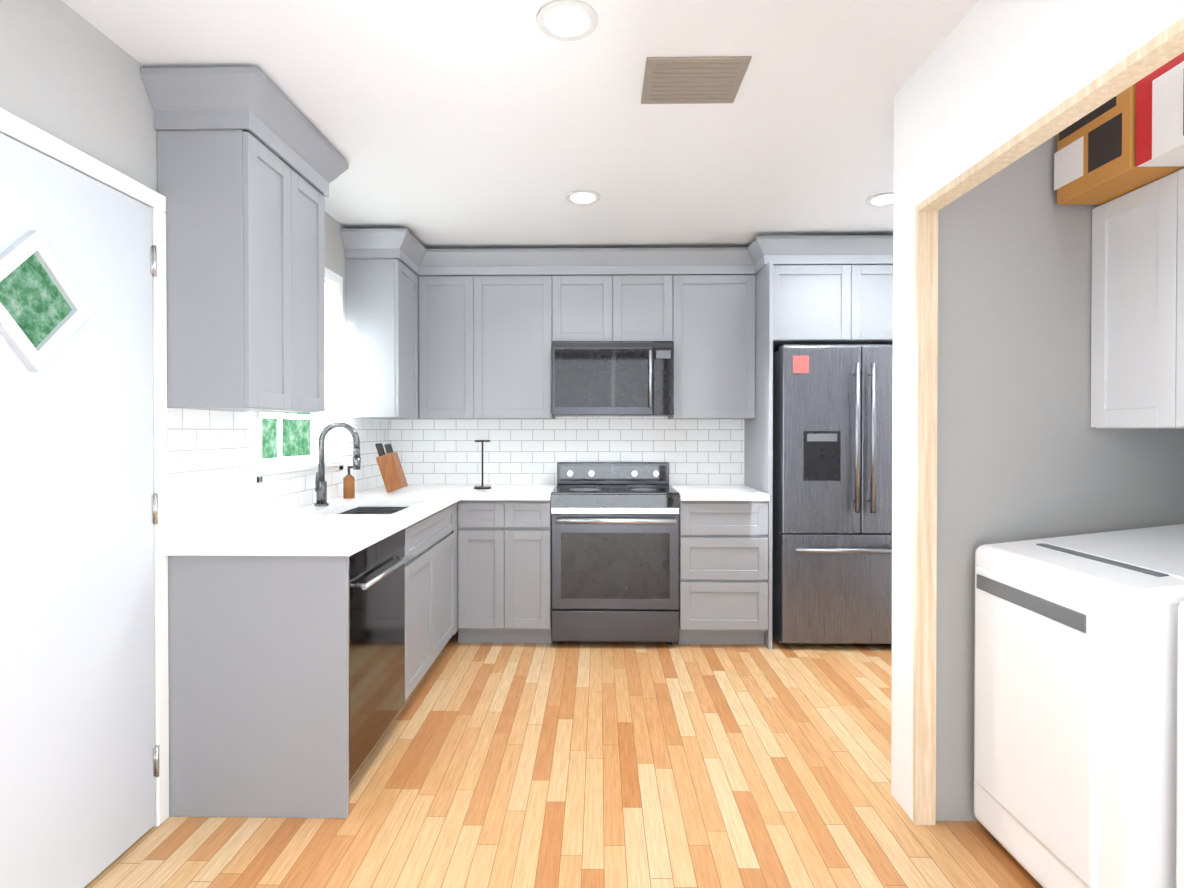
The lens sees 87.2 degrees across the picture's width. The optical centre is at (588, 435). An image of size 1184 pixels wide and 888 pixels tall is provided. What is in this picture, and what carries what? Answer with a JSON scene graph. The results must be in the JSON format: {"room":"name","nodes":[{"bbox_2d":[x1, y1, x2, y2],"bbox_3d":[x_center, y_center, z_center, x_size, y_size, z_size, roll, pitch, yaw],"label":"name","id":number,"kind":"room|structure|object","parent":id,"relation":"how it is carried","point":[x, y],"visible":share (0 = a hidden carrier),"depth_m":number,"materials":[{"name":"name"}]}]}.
{"room":"kitchen","nodes":[
{"label":"kitchen","id":0,"kind":"room"},
{"bbox_2d":[0,0,381,460],"bbox_3d":[-1.524,0.049,1.334,0.150,2.470,6.300,0,0,1],"label":"wall","id":1,"kind":"structure","parent":0,"point":[70,76],"depth_m":1.77,"materials":[{"name":"grey paint"}]},
{"bbox_2d":[0,133,158,887],"bbox_3d":[-1.419,0.270,1.586,0.048,2.000,0.865,0,0,1],"label":"door","id":2,"kind":"structure","parent":1,"relation":"in","point":[79,761],"depth_m":1.70,"materials":[{"name":"white wood"}]},
{"bbox_2d":[0,107,168,826],"bbox_3d":[-1.426,0.247,1.583,0.034,2.070,0.978,0,0,1],"label":"door frame","id":3,"kind":"structure","parent":1,"relation":"attached to","point":[18,129],"depth_m":2.02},
{"bbox_2d":[157,130,324,412],"bbox_3d":[-1.278,-0.554,2.355,0.305,0.920,0.580,0,0,1],"label":"upper cabinet","id":4,"kind":"object","parent":1,"relation":"attached to","point":[245,251],"visible":0.98,"depth_m":2.07,"materials":[{"name":"grey paint"}]},
{"bbox_2d":[141,67,348,196],"bbox_3d":[-1.242,-1.097,2.351,0.377,0.165,0.724,0,0,1],"label":"crown molding","id":5,"kind":"structure","parent":4,"relation":"attached to","point":[257,103],"depth_m":2.05,"materials":[{"name":"grey paint"}]},
{"bbox_2d":[167,408,388,539],"bbox_3d":[-1.414,0.100,3.198,0.008,0.500,2.251,0,0,1],"label":"tile backsplash","id":6,"kind":"structure","parent":1,"relation":"attached to","point":[212,483],"depth_m":2.46,"materials":[{"name":"white tile"}]},
{"bbox_2d":[256,267,342,482],"bbox_3d":[-1.460,-0.345,3.087,0.162,1.090,0.867,0,0,1],"label":"window","id":7,"kind":"structure","parent":1,"relation":"in","point":[287,445],"depth_m":3.38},
{"bbox_2d":[346,258,417,418],"bbox_3d":[-1.252,-0.566,3.964,0.305,0.920,0.718,0,0,1],"label":"upper cabinet","id":8,"kind":"object","parent":1,"relation":"attached to","point":[382,338],"visible":0.96,"depth_m":3.61,"materials":[{"name":"grey paint"}]},
{"bbox_2d":[62,0,978,260],"bbox_3d":[0.335,-1.236,1.294,3.970,0.100,6.400,0,0,1],"label":"ceiling","id":9,"kind":"structure","parent":0,"point":[469,124],"depth_m":2.26,"materials":[{"name":"paint"}]},
{"bbox_2d":[537,0,597,40],"bbox_3d":[-0.062,-1.185,1.781,0.176,0.008,0.176,0,0,1],"label":"recessed light","id":10,"kind":"object","parent":9,"relation":"in","point":[568,20],"visible":1,"depth_m":1.77,"materials":[{"name":"white plastic"}]},
{"bbox_2d":[566,190,600,203],"bbox_3d":[-0.030,-1.196,3.130,0.176,0.008,0.176,0,0,1],"label":"recessed light","id":11,"kind":"object","parent":9,"relation":"in","point":[583,197],"visible":1,"depth_m":3.12,"materials":[{"name":"white plastic"}]},
{"bbox_2d":[641,56,751,103],"bbox_3d":[0.348,-1.186,2.089,0.330,0.010,0.270,0,0,1],"label":"ceiling vent","id":12,"kind":"object","parent":9,"relation":"in","point":[683,80],"visible":1,"depth_m":2.06,"materials":[{"name":"brown metal"}]},
{"bbox_2d":[866,192,892,205],"bbox_3d":[1.501,-1.196,3.156,0.176,0.008,0.176,0,0,1],"label":"recessed light","id":13,"kind":"object","parent":9,"relation":"in","point":[882,199],"visible":0.73,"depth_m":3.15,"materials":[{"name":"white plastic"}]},
{"bbox_2d":[84,630,1042,887],"bbox_3d":[0.335,1.334,1.313,3.970,0.100,6.400,0,0,1],"label":"floor","id":14,"kind":"structure","parent":0,"point":[572,764],"depth_m":2.21,"materials":[{"name":"brown wood"}]},
{"bbox_2d":[348,529,411,780],"bbox_3d":[-1.065,0.838,2.397,0.614,0.876,0.598,0,0,1],"label":"dishwasher","id":15,"kind":"object","parent":14,"relation":"on","point":[376,617],"visible":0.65,"depth_m":2.33,"materials":[{"name":"black metal"}]},
{"bbox_2d":[328,502,456,669],"bbox_3d":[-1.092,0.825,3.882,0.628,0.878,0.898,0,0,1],"label":"base cabinet","id":16,"kind":"object","parent":14,"relation":"on","point":[431,542],"depth_m":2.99,"materials":[{"name":"grey paint"}]},
{"bbox_2d":[164,484,467,555],"bbox_3d":[-1.088,0.460,3.187,0.657,0.220,2.283,0,0,1],"label":"countertop","id":17,"kind":"structure","parent":16,"relation":"on","point":[342,526],"depth_m":2.42,"materials":[{"name":"white stone"}]},
{"bbox_2d":[314,422,360,506],"bbox_3d":[-1.246,0.142,3.049,0.229,0.418,0.131,0,0,1],"label":"faucet","id":18,"kind":"object","parent":17,"relation":"on","point":[321,490],"visible":1,"depth_m":3.07,"materials":[{"name":"metal"}]},
{"bbox_2d":[343,466,354,498],"bbox_3d":[-1.321,0.260,3.432,0.070,0.176,0.060,0,0,1],"label":"soap bottle","id":19,"kind":"object","parent":17,"relation":"on","point":[348,485],"visible":0.98,"depth_m":3.41,"materials":[{"name":"brown plastic"}]},
{"bbox_2d":[375,443,407,491],"bbox_3d":[-1.198,0.196,3.770,0.168,0.293,0.110,0,0,1],"label":"knife block","id":20,"kind":"object","parent":17,"relation":"on","point":[391,470],"visible":1,"depth_m":3.72,"materials":[{"name":"brown wood"}]},
{"bbox_2d":[457,500,551,642],"bbox_3d":[-0.509,0.825,4.008,0.570,0.878,0.628,0,0,1],"label":"base cabinet","id":21,"kind":"object","parent":14,"relation":"on","point":[503,571],"visible":1,"depth_m":3.70,"materials":[{"name":"grey paint"}]},
{"bbox_2d":[460,484,556,500],"bbox_3d":[-0.484,0.364,3.986,0.521,0.040,0.663,0,0,1],"label":"countertop","id":22,"kind":"structure","parent":21,"relation":"on","point":[498,492],"depth_m":3.74,"materials":[{"name":"white stone"}]},
{"bbox_2d":[474,440,490,488],"bbox_3d":[-0.686,0.188,4.002,0.110,0.312,0.110,0,0,1],"label":"pedestal stand","id":23,"kind":"object","parent":22,"relation":"on","point":[482,486],"visible":1,"depth_m":3.99,"materials":[{"name":"black metal"}]},
{"bbox_2d":[551,462,679,644],"bbox_3d":[0.159,0.726,3.950,0.762,1.075,0.704,0,0,1],"label":"range","id":24,"kind":"object","parent":14,"relation":"on","point":[614,551],"visible":1,"depth_m":3.67,"materials":[{"name":"silver metal"}]},
{"bbox_2d":[678,500,767,643],"bbox_3d":[0.804,0.825,3.986,0.520,0.878,0.628,0,0,1],"label":"base cabinet","id":25,"kind":"object","parent":14,"relation":"on","point":[723,571],"visible":0.98,"depth_m":3.68,"materials":[{"name":"grey paint"}]},
{"bbox_2d":[670,485,769,500],"bbox_3d":[0.802,0.364,3.970,0.521,0.040,0.653,0,0,1],"label":"countertop","id":26,"kind":"structure","parent":25,"relation":"on","point":[686,492],"depth_m":3.68,"materials":[{"name":"white stone"}]},
{"bbox_2d":[744,261,892,648],"bbox_3d":[1.577,0.119,3.968,1.022,2.290,0.628,0,0,1],"label":"cabinet enclosure","id":27,"kind":"object","parent":14,"relation":"on","point":[823,304],"visible":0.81,"depth_m":3.73,"materials":[{"name":"grey paint"}]},
{"bbox_2d":[772,345,892,643],"bbox_3d":[1.595,0.366,3.909,0.915,1.797,0.695,0,0,1],"label":"fridge","id":28,"kind":"object","parent":14,"relation":"on","point":[832,491],"visible":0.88,"depth_m":3.63,"materials":[{"name":"grey metal"}]},
{"bbox_2d":[974,524,1183,887],"bbox_3d":[1.599,0.780,1.709,0.756,1.002,0.620,0,0,1],"label":"washing machine","id":29,"kind":"object","parent":14,"relation":"on","point":[1075,714],"visible":1,"depth_m":1.58,"materials":[{"name":"white metal"}]},
{"bbox_2d":[1176,600,1183,887],"bbox_3d":[1.626,0.735,1.053,0.700,1.101,0.630,0,0,1],"label":"washer","id":30,"kind":"object","parent":14,"relation":"on","point":[1180,795],"visible":1,"depth_m":1.35,"materials":[{"name":"white metal"}]},
{"bbox_2d":[401,261,892,484],"bbox_3d":[0.460,0.026,4.377,3.720,2.470,0.150,0,0,1],"label":"wall","id":31,"kind":"structure","parent":0,"point":[680,274],"depth_m":4.29,"materials":[{"name":"grey paint"}]},
{"bbox_2d":[417,276,484,418],"bbox_3d":[-0.898,-0.568,4.158,0.432,0.920,0.318,0,0,1],"label":"upper cabinet","id":32,"kind":"object","parent":31,"relation":"attached to","point":[484,347],"depth_m":4.00,"materials":[{"name":"grey paint"}]},
{"bbox_2d":[485,276,554,418],"bbox_3d":[-0.517,-0.568,4.152,0.561,0.920,0.318,0,0,1],"label":"upper cabinet","id":33,"kind":"object","parent":31,"relation":"attached to","point":[518,309],"depth_m":4.00,"materials":[{"name":"grey paint"}]},
{"bbox_2d":[389,416,743,484],"bbox_3d":[-0.160,0.091,4.307,2.462,0.500,0.008,0,0,1],"label":"tile backsplash","id":34,"kind":"structure","parent":31,"relation":"attached to","point":[536,451],"depth_m":4.30,"materials":[{"name":"white tile"}]},
{"bbox_2d":[553,275,624,340],"bbox_3d":[-0.012,-0.813,4.142,0.444,0.430,0.318,0,0,1],"label":"upper cabinet","id":35,"kind":"object","parent":31,"relation":"attached to","point":[585,307],"depth_m":3.99,"materials":[{"name":"grey paint"}]},
{"bbox_2d":[552,341,673,416],"bbox_3d":[0.151,-0.360,4.078,0.766,0.465,0.447,0,0,1],"label":"over-the-range microwave","id":36,"kind":"object","parent":35,"relation":"attached to","point":[610,378],"visible":1,"depth_m":3.90,"materials":[{"name":"silver metal"}]},
{"bbox_2d":[341,228,892,275],"bbox_3d":[0.338,-1.100,3.739,3.492,0.150,0.472,0,0,1],"label":"crown molding","id":37,"kind":"structure","parent":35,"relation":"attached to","point":[405,246],"depth_m":3.91,"materials":[{"name":"grey paint"}]},
{"bbox_2d":[625,275,676,342],"bbox_3d":[0.316,-0.813,4.137,0.443,0.430,0.318,0,0,1],"label":"upper cabinet","id":38,"kind":"object","parent":31,"relation":"attached to","point":[650,300],"depth_m":3.98,"materials":[{"name":"grey paint"}]},
{"bbox_2d":[668,275,755,418],"bbox_3d":[0.803,-0.567,4.131,0.526,0.920,0.318,0,0,1],"label":"upper cabinet","id":39,"kind":"object","parent":31,"relation":"attached to","point":[714,349],"depth_m":3.98,"materials":[{"name":"grey paint"}]},
{"bbox_2d":[891,0,1183,820],"bbox_3d":[1.073,0.057,0.246,0.060,2.470,3.910,0,0,1],"label":"wall","id":40,"kind":"structure","parent":0,"point":[1026,450],"depth_m":1.61,"materials":[{"name":"white paint"}]},
{"bbox_2d":[913,17,1183,824],"bbox_3d":[1.090,0.270,1.123,0.063,2.030,1.860,0,0,1],"label":"door frame","id":41,"kind":"structure","parent":40,"relation":"attached to","point":[1155,53],"depth_m":2.03,"materials":[{"name":"brown wood"}]},
{"bbox_3d":[2.194,0.050,1.198,0.150,2.470,6.150,0,0,1],"label":"wall","id":42,"kind":"structure","parent":0,"visible":0},
{"bbox_2d":[1091,185,1146,428],"bbox_3d":[1.883,-0.380,1.853,0.488,0.720,0.360,0,0,1],"label":"upper cabinet","id":43,"kind":"object","parent":42,"relation":"attached to","point":[1137,339],"depth_m":1.93,"materials":[{"name":"paint"}]},
{"bbox_2d":[1147,168,1183,428],"bbox_3d":[1.879,-0.378,1.578,0.488,0.720,0.421,0,0,1],"label":"upper cabinet","id":44,"kind":"object","parent":42,"relation":"attached to","point":[1165,195],"depth_m":1.77,"materials":[{"name":"paint"}]},
{"bbox_2d":[1054,83,1183,204],"bbox_3d":[1.707,-0.910,1.864,0.406,0.340,0.291,0,0,1],"label":"storage box","id":45,"kind":"object","parent":44,"relation":"on","point":[1094,159],"visible":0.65,"depth_m":1.84,"materials":[{"name":"cardboard"}]},
{"bbox_2d":[1135,52,1183,166],"bbox_3d":[1.728,-0.877,1.452,0.451,0.280,0.515,0,0,1],"label":"storage box","id":46,"kind":"object","parent":44,"relation":"on","point":[1160,117],"visible":0.86,"depth_m":1.64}
]}

